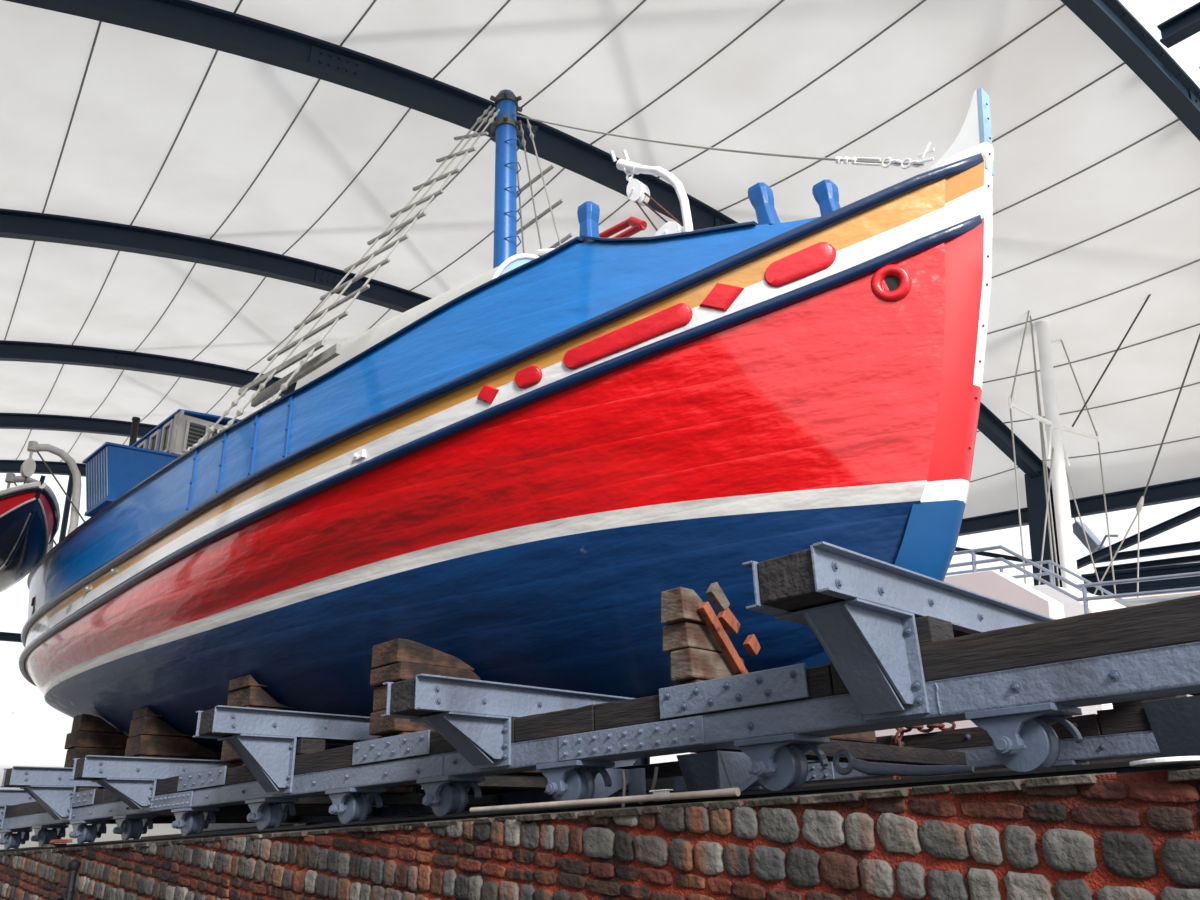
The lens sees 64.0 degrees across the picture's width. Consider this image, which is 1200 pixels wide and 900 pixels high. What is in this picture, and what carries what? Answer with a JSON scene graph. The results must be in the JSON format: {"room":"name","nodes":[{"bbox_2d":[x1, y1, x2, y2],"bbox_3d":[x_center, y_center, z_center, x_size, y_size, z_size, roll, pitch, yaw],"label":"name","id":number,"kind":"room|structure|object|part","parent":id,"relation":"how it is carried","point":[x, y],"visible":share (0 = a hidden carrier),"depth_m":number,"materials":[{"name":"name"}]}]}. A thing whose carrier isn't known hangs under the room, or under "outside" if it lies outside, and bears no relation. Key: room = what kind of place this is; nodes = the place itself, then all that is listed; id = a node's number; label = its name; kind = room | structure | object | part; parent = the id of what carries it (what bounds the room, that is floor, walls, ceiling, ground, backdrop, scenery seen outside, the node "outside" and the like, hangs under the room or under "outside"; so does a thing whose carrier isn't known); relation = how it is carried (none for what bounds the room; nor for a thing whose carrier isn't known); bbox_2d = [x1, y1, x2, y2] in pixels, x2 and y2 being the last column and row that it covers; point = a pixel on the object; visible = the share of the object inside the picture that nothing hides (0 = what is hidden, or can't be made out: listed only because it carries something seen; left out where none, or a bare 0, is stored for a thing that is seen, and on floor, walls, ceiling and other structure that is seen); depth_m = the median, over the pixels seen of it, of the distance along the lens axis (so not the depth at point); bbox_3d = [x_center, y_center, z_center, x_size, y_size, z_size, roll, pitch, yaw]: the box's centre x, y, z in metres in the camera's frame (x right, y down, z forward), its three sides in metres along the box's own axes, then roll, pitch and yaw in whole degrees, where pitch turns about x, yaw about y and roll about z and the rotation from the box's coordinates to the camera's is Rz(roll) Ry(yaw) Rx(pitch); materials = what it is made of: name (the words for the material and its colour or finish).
{"room":"shipyard","nodes":[
{"label":"shipyard","id":0,"kind":"room"},
{"bbox_2d":[0,717,689,849],"bbox_3d":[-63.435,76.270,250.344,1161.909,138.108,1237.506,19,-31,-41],"label":"ground","id":1,"kind":"structure","parent":0,"point":[43,745],"depth_m":94.91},
{"bbox_2d":[632,757,649,765],"bbox_3d":[1.961,10.754,44.508,0.600,11.982,0.700,14,-20,-33],"label":"column","id":2,"kind":"structure","parent":1,"relation":"on","point":[640,761],"depth_m":43.40,"materials":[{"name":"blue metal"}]},
{"bbox_2d":[0,340,296,396],"bbox_3d":[-12.715,-0.422,36.720,37.650,4.946,0.340,14,-20,-33],"label":"arch","id":3,"kind":"object","parent":2,"relation":"attached to","point":[21,351],"visible":0.39,"depth_m":34.29,"materials":[{"name":"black metal"}]},
{"bbox_2d":[1024,470,1061,586],"bbox_3d":[13.648,6.487,28.607,0.600,11.982,0.700,14,-20,-33],"label":"column","id":4,"kind":"structure","parent":1,"relation":"on","point":[1035,487],"depth_m":29.73,"materials":[{"name":"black metal"}]},
{"bbox_2d":[4,0,1049,477],"bbox_3d":[-1.027,-4.689,20.819,37.650,4.946,0.340,14,-20,-33],"label":"arch","id":5,"kind":"object","parent":4,"relation":"attached to","point":[189,21],"visible":0.56,"depth_m":18.91,"materials":[{"name":"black metal"}]},
{"bbox_2d":[955,547,1031,562],"bbox_3d":[12.301,3.372,31.944,0.200,1.685,5.538,14,-20,-33],"label":"brace","id":6,"kind":"object","parent":4,"relation":"attached to","point":[982,553],"visible":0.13,"depth_m":31.11,"materials":[{"name":"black metal"}]},
{"bbox_2d":[959,477,1199,535],"bbox_3d":[6.646,4.688,40.278,0.300,0.500,53.900,14,-20,-33],"label":"beam","id":7,"kind":"structure","parent":4,"relation":"attached to","point":[1185,489],"depth_m":28.66,"materials":[{"name":"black metal"}]},
{"bbox_2d":[1072,517,1117,552],"bbox_3d":[15.387,2.558,29.721,0.527,1.268,1.507,13,-20,-31],"label":"floodlight","id":8,"kind":"object","parent":7,"relation":"attached to","point":[1095,544],"visible":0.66,"depth_m":29.76,"materials":[{"name":"grey metal"}]},
{"bbox_2d":[1056,506,1199,575],"bbox_3d":[15.619,2.384,27.347,0.200,1.967,6.057,14,-20,-33],"label":"brace","id":9,"kind":"object","parent":4,"relation":"attached to","point":[1194,513],"visible":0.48,"depth_m":27.43,"materials":[{"name":"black metal"}]},
{"bbox_3d":[20.231,6.201,22.729,0.494,9.667,1.496,19,-31,-41],"label":"post","id":10,"kind":"object","parent":1,"relation":"on","visible":0},
{"bbox_2d":[1081,562,1199,595],"bbox_3d":[17.993,3.402,26.914,0.300,0.775,9.006,14,-20,-33],"label":"beam","id":11,"kind":"structure","parent":10,"relation":"attached to","point":[1185,582],"depth_m":28.84,"materials":[{"name":"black metal"}]},
{"bbox_3d":[-3.787,12.852,52.328,0.944,11.975,2.261,19,-31,-41],"label":"column","id":12,"kind":"structure","parent":1,"relation":"on","visible":0},
{"bbox_2d":[0,413,156,437],"bbox_3d":[-18.463,1.676,44.540,37.650,4.946,0.340,14,-20,-33],"label":"arch","id":13,"kind":"object","parent":12,"relation":"attached to","point":[7,420],"visible":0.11,"depth_m":41.82,"materials":[{"name":"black metal"}]},
{"bbox_3d":[-9.399,14.901,59.964,0.944,11.975,2.261,19,-31,-41],"label":"column","id":14,"kind":"structure","parent":1,"relation":"on","visible":0},
{"bbox_2d":[0,460,85,476],"bbox_3d":[-24.075,3.725,52.176,37.650,4.946,0.340,14,-20,-33],"label":"arch","id":15,"kind":"object","parent":14,"relation":"attached to","point":[6,466],"visible":0.25,"depth_m":49.49,"materials":[{"name":"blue metal"}]},
{"bbox_2d":[59,475,72,541],"bbox_3d":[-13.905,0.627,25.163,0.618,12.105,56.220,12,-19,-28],"label":"post","id":16,"kind":"object","parent":15,"relation":"attached to","point":[70,481],"visible":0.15,"depth_m":49.64,"materials":[{"name":"blue metal"}]},
{"bbox_3d":[-39.411,7.619,39.859,0.941,11.834,2.244,19,-31,-41],"label":"column","id":17,"kind":"structure","parent":1,"relation":"on","visible":0},
{"bbox_2d":[0,632,21,641],"bbox_3d":[-24.363,10.308,50.197,37.650,0.400,0.500,14,-20,-33],"label":"tie beam","id":18,"kind":"structure","parent":17,"relation":"attached to","point":[4,636],"depth_m":47.05,"materials":[{"name":"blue metal"}]},
{"bbox_3d":[19.197,4.461,21.058,0.944,11.975,2.261,19,-31,-41],"label":"column","id":19,"kind":"structure","parent":1,"relation":"on","visible":0},
{"bbox_2d":[1060,0,1199,140],"bbox_3d":[4.521,-6.715,13.270,37.650,4.946,0.340,14,-20,-33],"label":"arch","id":20,"kind":"object","parent":19,"relation":"attached to","point":[1109,20],"visible":1,"depth_m":17.08,"materials":[{"name":"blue metal"}]},
{"bbox_2d":[1157,2,1199,47],"bbox_3d":[11.716,-8.144,15.749,0.300,0.475,4.809,14,-20,-33],"label":"beam","id":21,"kind":"structure","parent":20,"relation":"attached to","point":[1185,24],"depth_m":17.32,"materials":[{"name":"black metal"}]},
{"bbox_3d":[8.033,8.537,36.246,0.944,11.975,2.261,19,-31,-41],"label":"column","id":22,"kind":"structure","parent":1,"relation":"on","visible":0},
{"bbox_2d":[0,208,431,312],"bbox_3d":[-6.642,-2.639,28.458,37.650,4.946,0.340,14,-20,-33],"label":"arch","id":23,"kind":"object","parent":22,"relation":"attached to","point":[15,224],"visible":0.39,"depth_m":25.93,"materials":[{"name":"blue metal"}]},
{"bbox_2d":[0,0,1199,518],"bbox_3d":[-9.845,-1.348,32.634,38.101,5.323,49.405,14,-20,-33],"label":"ceiling","id":24,"kind":"structure","parent":0,"point":[1096,185],"depth_m":21.32,"materials":[{"name":"white fabric"}]},
{"bbox_2d":[1072,294,1150,426],"bbox_3d":[12.809,-2.926,23.215,0.045,4.200,3.331,14,-20,-33],"label":"cable","id":25,"kind":"object","parent":24,"relation":"attached to","point":[1149,295],"visible":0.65,"depth_m":23.41,"materials":[{"name":"metal"}]},
{"bbox_2d":[1094,333,1199,597],"bbox_3d":[12.904,-0.525,22.193,0.129,8.270,4.435,14,-20,-33],"label":"cable","id":26,"kind":"object","parent":24,"relation":"attached to","point":[1139,506],"visible":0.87,"depth_m":22.06,"materials":[{"name":"metal"}]},
{"bbox_2d":[0,768,1199,899],"bbox_3d":[-6.101,7.520,11.083,0.122,9.738,35.268,18,-23,-42],"label":"wall","id":27,"kind":"structure","parent":0,"point":[1123,836],"depth_m":5.57,"materials":[{"name":"stone"}]},
{"bbox_2d":[141,756,1161,838],"bbox_3d":[-0.885,8.982,15.991,0.866,10.011,35.196,18,-23,-42],"label":"wall","id":28,"kind":"structure","parent":0,"point":[1139,758],"depth_m":12.46,"materials":[{"name":"concrete"}]},
{"bbox_2d":[690,570,1064,753],"bbox_3d":[4.951,6.070,19.050,0.450,6.555,9.160,14,-20,-33],"label":"wall","id":29,"kind":"structure","parent":0,"point":[1004,587],"depth_m":16.86,"materials":[{"name":"white paint"}]},
{"bbox_2d":[949,545,1199,613],"bbox_3d":[7.655,2.345,17.060,0.074,1.471,13.000,14,-20,-33],"label":"stair railing","id":30,"kind":"object","parent":29,"relation":"on","point":[1085,599],"visible":0.53,"depth_m":16.22,"materials":[{"name":"grey metal"}]},
{"bbox_3d":[7.036,2.180,18.046,0.069,0.575,0.069,9,-18,-20],"label":"post","id":31,"kind":"part","parent":30,"relation":"part of","materials":[{"name":"grey metal"}]},
{"bbox_3d":[7.657,2.303,17.073,0.068,0.930,13.000,14,-20,-33],"label":"rail","id":32,"kind":"part","parent":30,"relation":"part of","materials":[{"name":"grey metal"}]},
{"bbox_3d":[7.667,2.086,17.138,0.068,0.930,13.000,14,-20,-33],"label":"rail","id":33,"kind":"part","parent":30,"relation":"part of","materials":[{"name":"grey metal"}]},
{"bbox_3d":[8.187,2.573,16.183,0.069,0.575,0.069,-5,-18,23],"label":"post","id":34,"kind":"part","parent":30,"relation":"part of","materials":[{"name":"grey metal"}]},
{"bbox_2d":[1030,585,1124,715],"bbox_3d":[8.150,6.378,19.662,2.250,6.585,5.770,14,-20,-33],"label":"wall","id":35,"kind":"structure","parent":0,"point":[1072,607],"depth_m":18.04,"materials":[{"name":"white paint"}]},
{"bbox_2d":[946,560,1193,603],"bbox_3d":[9.938,2.987,19.835,0.074,1.644,15.000,14,-20,-33],"label":"stair railing","id":36,"kind":"object","parent":35,"relation":"on","point":[1049,562],"visible":0.29,"depth_m":20.39,"materials":[{"name":"grey metal"}]},
{"bbox_3d":[9.611,2.659,20.445,0.069,0.575,0.069,-5,-18,23],"label":"post","id":37,"kind":"part","parent":36,"relation":"part of","materials":[{"name":"grey metal"}]},
{"bbox_3d":[9.939,2.967,19.841,0.068,1.103,15.000,14,-20,-33],"label":"rail","id":38,"kind":"part","parent":36,"relation":"part of","materials":[{"name":"grey metal"}]},
{"bbox_2d":[1091,541,1199,563],"bbox_3d":[18.636,2.641,28.067,0.200,0.320,8.752,14,-20,-33],"label":"beam","id":39,"kind":"structure","parent":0,"point":[1191,546],"depth_m":29.86,"materials":[{"name":"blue metal"}]},
{"bbox_2d":[1094,555,1199,572],"bbox_3d":[18.784,3.015,28.075,0.200,0.230,8.751,14,-20,-33],"label":"beam","id":40,"kind":"structure","parent":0,"point":[1194,558],"depth_m":30.00,"materials":[{"name":"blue metal"}]},
{"bbox_3d":[-18.215,-6.303,-30.108,85.315,8.902,81.548,19,-31,-41],"label":"yard","id":41,"kind":"structure","parent":0,"visible":0},
{"bbox_2d":[61,860,80,899],"bbox_3d":[-6.358,7.234,10.799,0.170,4.800,0.712,12,-19,-29],"label":"post","id":42,"kind":"object","parent":41,"relation":"on","point":[74,865],"visible":1,"depth_m":11.61,"materials":[{"name":"metal"}]},
{"bbox_3d":[-3.588,8.271,13.385,6.875,5.230,34.750,19,-31,-41],"label":"bed","id":43,"kind":"object","parent":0,"visible":0},
{"bbox_2d":[0,766,1199,855],"bbox_3d":[-6.155,5.038,12.222,0.319,4.365,34.688,18,-23,-42],"label":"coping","id":44,"kind":"object","parent":43,"relation":"on","point":[1187,773],"visible":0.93,"depth_m":5.66,"materials":[{"name":"stone"}]},
{"bbox_2d":[42,843,66,847],"bbox_3d":[-7.782,5.644,13.691,0.198,0.095,0.424,18,-23,-42],"label":"stone slab","id":45,"kind":"object","parent":44,"relation":"on","point":[63,844],"visible":1,"depth_m":13.60,"materials":[{"name":"stone"}]},
{"bbox_2d":[49,839,72,842],"bbox_3d":[-7.608,5.523,13.549,0.198,0.086,0.350,18,-23,-42],"label":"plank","id":46,"kind":"object","parent":45,"relation":"on","point":[56,840],"visible":1,"depth_m":13.46,"materials":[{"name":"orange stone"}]},
{"bbox_2d":[0,761,1199,851],"bbox_3d":[-5.951,5.019,12.295,0.160,4.356,34.492,18,-23,-42],"label":"rail","id":47,"kind":"object","parent":44,"relation":"on","point":[1118,767],"visible":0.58,"depth_m":5.79,"materials":[{"name":"metal"}]},
{"bbox_2d":[0,541,1199,849],"bbox_3d":[-1.504,3.849,11.198,6.217,3.582,24.959,18,-23,-42],"label":"cradle","id":48,"kind":"object","parent":47,"relation":"on","point":[903,647],"visible":0.84,"depth_m":6.67,"materials":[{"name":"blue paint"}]},
{"bbox_3d":[-7.472,5.007,13.771,0.020,0.200,1.185,19,-31,-41],"label":"splice plate","id":49,"kind":"part","parent":48,"relation":"part of","materials":[{"name":"grey paint"}]},
{"bbox_3d":[-5.183,4.242,11.589,0.015,0.175,1.200,19,-31,-41],"label":"rivet plate","id":50,"kind":"part","parent":48,"relation":"part of","materials":[{"name":"grey paint"}]},
{"bbox_3d":[-4.632,3.822,11.149,0.020,0.200,1.240,19,-31,-41],"label":"splice plate","id":51,"kind":"part","parent":48,"relation":"part of","materials":[{"name":"grey paint"}]},
{"bbox_2d":[227,761,411,793],"bbox_3d":[-3.463,4.127,12.043,2.336,0.427,0.535,18,-23,-42],"label":"block timber","id":52,"kind":"object","parent":48,"relation":"on","point":[391,790],"visible":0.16,"depth_m":12.41,"materials":[{"name":"brown wood"}]},
{"bbox_2d":[221,741,327,762],"bbox_3d":[-3.948,3.649,11.692,1.126,0.385,0.571,18,-23,-42],"label":"block timber","id":53,"kind":"object","parent":52,"relation":"on","point":[228,755],"visible":0.08,"depth_m":11.36,"materials":[{"name":"brown wood"}]},
{"bbox_2d":[246,706,280,709],"bbox_3d":[-3.976,3.367,11.808,1.044,0.374,0.550,18,-23,-42],"label":"block timber","id":54,"kind":"object","parent":53,"relation":"on","point":[246,706],"visible":0.09,"depth_m":11.48,"materials":[{"name":"brown wood"}]},
{"bbox_2d":[227,686,292,709],"bbox_3d":[-4.010,3.123,11.901,0.993,0.309,0.622,18,-23,-42],"label":"block timber","id":55,"kind":"object","parent":54,"relation":"on","point":[249,696],"visible":0.45,"depth_m":11.50,"materials":[{"name":"brown wood"}]},
{"bbox_2d":[228,675,267,691],"bbox_3d":[-4.024,2.939,11.929,0.970,0.214,0.554,18,-23,-42],"label":"block timber","id":56,"kind":"object","parent":55,"relation":"on","point":[246,681],"visible":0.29,"depth_m":11.55,"materials":[{"name":"brown wood"}]},
{"bbox_3d":[-3.391,5.816,15.518,0.015,0.175,1.200,19,-31,-41],"label":"rivet plate","id":57,"kind":"part","parent":48,"relation":"part of","materials":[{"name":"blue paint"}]},
{"bbox_3d":[-1.889,2.677,8.617,0.020,0.200,1.210,19,-31,-41],"label":"splice plate","id":58,"kind":"part","parent":48,"relation":"part of","materials":[{"name":"grey paint"}]},
{"bbox_3d":[-3.221,5.555,15.430,0.020,0.200,1.185,19,-31,-41],"label":"splice plate","id":59,"kind":"part","parent":48,"relation":"part of","materials":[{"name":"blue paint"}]},
{"bbox_2d":[377,732,542,774],"bbox_3d":[-1.189,3.178,9.944,2.336,0.425,0.516,18,-23,-42],"label":"block timber","id":60,"kind":"object","parent":48,"relation":"on","point":[538,772],"visible":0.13,"depth_m":9.97,"materials":[{"name":"brown wood"}]},
{"bbox_2d":[369,710,434,735],"bbox_3d":[-1.714,2.744,9.578,1.079,0.285,0.479,18,-23,-42],"label":"block timber","id":61,"kind":"object","parent":60,"relation":"on","point":[379,726],"visible":0.17,"depth_m":9.21,"materials":[{"name":"brown wood"}]},
{"bbox_2d":[373,685,386,711],"bbox_3d":[-1.710,2.519,9.650,0.992,0.323,0.566,18,-23,-42],"label":"block timber","id":62,"kind":"object","parent":61,"relation":"on","point":[380,693],"visible":0.11,"depth_m":9.41,"materials":[{"name":"brown wood"}]},
{"bbox_2d":[370,662,480,686],"bbox_3d":[-1.757,2.313,9.706,0.983,0.249,0.556,18,-23,-42],"label":"block timber","id":63,"kind":"object","parent":62,"relation":"on","point":[400,671],"visible":0.48,"depth_m":9.41,"materials":[{"name":"brown wood"}]},
{"bbox_2d":[371,638,473,670],"bbox_3d":[-1.790,2.120,9.768,0.941,0.297,0.487,18,-23,-42],"label":"block timber","id":64,"kind":"object","parent":63,"relation":"on","point":[398,650],"visible":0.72,"depth_m":9.49,"materials":[{"name":"brown wood"}]},
{"bbox_2d":[5,88,993,758],"bbox_3d":[-4.205,0.501,15.351,21.382,11.182,6.442,-11,-22,38],"label":"fishing boat","id":65,"kind":"object","parent":48,"relation":"on","point":[507,474],"visible":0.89,"depth_m":9.11,"materials":[{"name":"paint"}]},
{"bbox_2d":[0,475,59,592],"bbox_3d":[-10.454,1.698,16.254,1.688,2.128,5.657,18,-23,-42],"label":"dinghy","id":66,"kind":"object","parent":65,"relation":"hanging from","point":[29,512],"visible":1,"depth_m":14.69,"materials":[{"name":"metal"}]},
{"bbox_3d":[-7.448,2.020,13.995,0.090,0.080,0.220,19,-31,-41],"label":"eye plate","id":67,"kind":"part","parent":65,"relation":"part of","materials":[{"name":"silver metal"}]},
{"bbox_3d":[-6.753,1.681,13.359,0.090,0.080,0.220,19,-31,-41],"label":"eye plate","id":68,"kind":"part","parent":65,"relation":"part of","materials":[{"name":"silver metal"}]},
{"bbox_3d":[-8.300,0.162,17.016,1.250,0.125,1.155,19,-31,-41],"label":"locker lid","id":69,"kind":"part","parent":65,"relation":"part of","materials":[{"name":"blue paint"}]},
{"bbox_3d":[-6.943,0.021,18.576,2.620,0.800,0.140,19,-31,-41],"label":"panel","id":70,"kind":"part","parent":65,"relation":"part of","materials":[{"name":"white wood"}]},
{"bbox_3d":[-6.219,0.936,15.076,2.745,0.579,17.860,19,-31,-41],"label":"cap rail","id":71,"kind":"part","parent":65,"relation":"part of","materials":[{"name":"blue paint"}]},
{"bbox_3d":[-2.486,0.064,9.846,0.090,0.080,0.220,19,-31,-41],"label":"eye plate","id":72,"kind":"part","parent":65,"relation":"part of","materials":[{"name":"white paint"}]},
{"bbox_3d":[-4.960,1.379,13.626,2.931,1.566,20.590,19,-31,-41],"label":"rub rail","id":73,"kind":"part","parent":65,"relation":"part of","materials":[{"name":"blue paint"}]},
{"bbox_3d":[-0.700,-1.219,11.297,1.560,2.365,0.020,19,-31,-41],"label":"panel","id":74,"kind":"part","parent":65,"relation":"part of","materials":[{"name":"blue paint"}]},
{"bbox_3d":[-0.555,-1.372,11.199,1.640,2.563,0.531,19,-31,-41],"label":"trim","id":75,"kind":"part","parent":65,"relation":"part of","materials":[{"name":"white paint"}]},
{"bbox_3d":[0.639,-2.001,8.855,1.724,0.181,0.184,-4,-18,21],"label":"cap rail","id":76,"kind":"part","parent":65,"relation":"part of","materials":[{"name":"blue paint"}]},
{"bbox_3d":[2.491,-0.199,8.410,0.575,4.430,2.810,19,-31,-41],"label":"stem","id":77,"kind":"part","parent":65,"relation":"part of","materials":[{"name":"white paint"}]},
{"bbox_3d":[-0.036,2.706,7.682,0.650,0.285,0.500,19,-31,-41],"label":"knee plate","id":78,"kind":"part","parent":48,"relation":"part of","materials":[{"name":"blue paint"}]},
{"bbox_3d":[0.183,2.003,6.636,0.015,0.175,1.375,19,-31,-41],"label":"rivet plate","id":79,"kind":"part","parent":48,"relation":"part of","materials":[{"name":"blue paint"}]},
{"bbox_3d":[0.948,2.295,6.774,0.650,0.285,0.500,19,-31,-41],"label":"knee plate","id":80,"kind":"part","parent":48,"relation":"part of","materials":[{"name":"blue paint"}]},
{"bbox_3d":[0.821,1.546,6.116,0.020,0.200,1.175,19,-31,-41],"label":"splice plate","id":81,"kind":"part","parent":48,"relation":"part of","materials":[{"name":"blue paint"}]},
{"bbox_2d":[673,679,875,743],"bbox_3d":[1.435,2.083,7.522,2.336,0.396,0.283,18,-23,-42],"label":"block timber","id":82,"kind":"object","parent":48,"relation":"on","point":[863,737],"visible":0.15,"depth_m":7.93,"materials":[{"name":"brown wood"}]},
{"bbox_2d":[670,648,743,681],"bbox_3d":[0.798,1.601,7.028,0.629,0.245,0.232,18,-23,-42],"label":"block timber","id":83,"kind":"object","parent":82,"relation":"on","point":[688,664],"visible":0.64,"depth_m":6.85,"materials":[{"name":"brown wood"}]},
{"bbox_2d":[663,621,737,652],"bbox_3d":[0.746,1.417,7.115,0.575,0.222,0.263,18,-23,-41],"label":"block timber","id":84,"kind":"object","parent":83,"relation":"on","point":[683,635],"visible":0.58,"depth_m":6.94,"materials":[{"name":"brown wood"}]},
{"bbox_2d":[661,587,725,629],"bbox_3d":[0.730,1.193,7.134,0.584,0.269,0.239,18,-22,-41],"label":"block timber","id":85,"kind":"object","parent":84,"relation":"on","point":[680,604],"visible":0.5,"depth_m":6.95,"materials":[{"name":"brown wood"}]},
{"bbox_2d":[698,602,747,674],"bbox_3d":[0.911,1.413,6.988,0.502,0.575,0.074,14,-20,-33],"label":"wedge","id":86,"kind":"object","parent":85,"relation":"on","point":[705,609],"visible":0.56,"depth_m":6.96,"materials":[{"name":"orange wood"}]},
{"bbox_2d":[717,608,739,634],"bbox_3d":[0.951,1.261,7.108,0.214,0.202,0.075,16,-21,-37],"label":"wedge","id":87,"kind":"object","parent":85,"relation":"on","point":[726,618],"visible":0.87,"depth_m":7.08,"materials":[{"name":"orange wood"}]},
{"bbox_2d":[706,582,729,611],"bbox_3d":[0.871,1.089,7.099,0.215,0.218,0.076,15,-21,-36],"label":"wedge","id":88,"kind":"object","parent":87,"relation":"on","point":[714,592],"visible":1,"depth_m":7.07,"materials":[{"name":"brown wood"}]},
{"bbox_2d":[743,634,760,655],"bbox_3d":[1.142,1.467,7.220,0.150,0.163,0.078,18,-23,-42],"label":"wedge","id":89,"kind":"object","parent":83,"relation":"on","point":[751,644],"visible":1,"depth_m":7.19,"materials":[{"name":"orange wood"}]},
{"bbox_3d":[1.975,3.577,10.565,0.015,0.175,1.375,19,-31,-41],"label":"rivet plate","id":90,"kind":"part","parent":48,"relation":"part of","materials":[{"name":"blue paint"}]},
{"bbox_2d":[890,722,955,779],"bbox_3d":[3.180,3.103,9.423,0.667,0.905,0.147,-7,-19,30],"label":"hanging chain","id":91,"kind":"object","parent":48,"relation":"hanging from","point":[896,740],"visible":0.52,"depth_m":9.53,"materials":[{"name":"metal"}]},
{"bbox_3d":[3.108,1.394,4.780,0.650,0.285,0.500,19,-31,-41],"label":"knee plate","id":92,"kind":"part","parent":48,"relation":"part of","materials":[{"name":"blue paint"}]},
{"bbox_3d":[-5.654,5.041,14.066,2.330,0.326,0.486,19,-31,-41],"label":"block timber","id":93,"kind":"object","parent":48,"relation":"on","visible":0},
{"bbox_2d":[136,756,220,759],"bbox_3d":[-6.119,4.588,13.776,1.204,0.384,0.545,18,-23,-42],"label":"block timber","id":94,"kind":"object","parent":93,"relation":"on","point":[136,756],"visible":0.17,"depth_m":13.64,"materials":[{"name":"brown wood"}]},
{"bbox_2d":[125,735,220,758],"bbox_3d":[-6.146,4.306,13.857,1.168,0.352,0.571,18,-23,-42],"label":"block timber","id":95,"kind":"object","parent":94,"relation":"on","point":[142,745],"visible":0.74,"depth_m":13.56,"materials":[{"name":"brown wood"}]},
{"bbox_2d":[129,716,192,738],"bbox_3d":[-6.157,4.054,13.935,1.107,0.328,0.559,18,-23,-42],"label":"block timber","id":96,"kind":"object","parent":95,"relation":"on","point":[147,725],"visible":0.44,"depth_m":13.54,"materials":[{"name":"brown wood"}]},
{"bbox_2d":[132,708,161,719],"bbox_3d":[-6.182,3.882,14.003,1.042,0.196,0.519,18,-23,-42],"label":"block timber","id":97,"kind":"object","parent":96,"relation":"on","point":[144,712],"visible":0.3,"depth_m":13.59,"materials":[{"name":"brown wood"}]},
{"bbox_3d":[-7.521,5.820,15.789,2.330,0.326,0.514,19,-31,-41],"label":"block timber","id":98,"kind":"object","parent":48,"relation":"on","visible":0},
{"bbox_3d":[-7.948,5.344,15.512,1.339,0.354,0.457,19,-31,-41],"label":"block timber","id":99,"kind":"object","parent":98,"relation":"on","visible":0},
{"bbox_2d":[64,747,125,766],"bbox_3d":[-7.973,5.043,15.645,1.255,0.363,0.449,18,-23,-42],"label":"block timber","id":100,"kind":"object","parent":99,"relation":"on","point":[78,752],"visible":0.29,"depth_m":15.29,"materials":[{"name":"brown wood"}]},
{"bbox_2d":[64,731,128,748],"bbox_3d":[-8.037,4.790,15.748,1.228,0.318,0.475,18,-23,-42],"label":"block timber","id":101,"kind":"object","parent":100,"relation":"on","point":[85,739],"visible":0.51,"depth_m":15.42,"materials":[{"name":"brown wood"}]},
{"bbox_2d":[71,714,124,734],"bbox_3d":[-8.022,4.539,15.819,1.138,0.326,0.423,18,-23,-42],"label":"block timber","id":102,"kind":"object","parent":101,"relation":"on","point":[82,722],"visible":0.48,"depth_m":15.46,"materials":[{"name":"brown wood"}]},
{"bbox_2d":[470,787,739,812],"bbox_3d":[-0.082,2.440,6.659,0.050,0.350,2.604,18,-23,-42],"label":"conduit pipe","id":103,"kind":"object","parent":44,"relation":"on","point":[728,792],"visible":1,"depth_m":6.44,"materials":[{"name":"plastic"}]},
{"bbox_2d":[621,770,626,807],"bbox_3d":[0.162,2.336,6.622,0.027,0.244,0.044,11,-19,-27],"label":"rod","id":104,"kind":"object","parent":44,"relation":"on","point":[622,771],"visible":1,"depth_m":6.61,"materials":[{"name":"metal"}]},
{"bbox_2d":[637,766,658,804],"bbox_3d":[0.306,2.267,6.488,0.221,0.252,0.027,-14,-23,43],"label":"rod","id":105,"kind":"object","parent":44,"relation":"on","point":[656,768],"visible":0.55,"depth_m":6.44,"materials":[{"name":"metal"}]},
{"bbox_2d":[649,789,672,800],"bbox_3d":[0.401,2.267,6.304,0.070,0.084,0.154,18,-23,-42],"label":"junction box","id":106,"kind":"object","parent":44,"relation":"on","point":[662,791],"visible":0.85,"depth_m":6.28,"materials":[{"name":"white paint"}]},
{"bbox_2d":[1129,756,1199,766],"bbox_3d":[2.502,1.361,4.192,0.338,0.058,0.337,12,-19,-30],"label":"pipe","id":107,"kind":"object","parent":44,"relation":"on","point":[1180,760],"visible":1,"depth_m":4.12,"materials":[{"name":"white metal"}]},
{"bbox_2d":[833,749,974,776],"bbox_3d":[1.734,1.818,5.540,0.830,0.147,0.076,-10,-21,35],"label":"bar","id":108,"kind":"object","parent":43,"relation":"on","point":[869,768],"visible":1,"depth_m":5.54,"materials":[{"name":"blue paint"}]},
{"bbox_3d":[14.482,6.389,18.453,7.549,7.723,12.478,19,-31,-41],"label":"wall","id":109,"kind":"structure","parent":0,"visible":0},
{"bbox_2d":[1114,592,1199,606],"bbox_3d":[14.702,3.251,19.456,6.550,0.200,11.000,14,-20,-33],"label":"deck","id":110,"kind":"object","parent":109,"relation":"on","point":[1192,593],"depth_m":19.13,"materials":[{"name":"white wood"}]},
{"bbox_2d":[1008,311,1115,599],"bbox_3d":[11.376,-1.010,24.207,3.996,10.412,0.503,12,-19,-30],"label":"mast","id":111,"kind":"object","parent":110,"relation":"on","point":[1054,426],"visible":0.63,"depth_m":23.68,"materials":[{"name":"white metal"}]}
]}

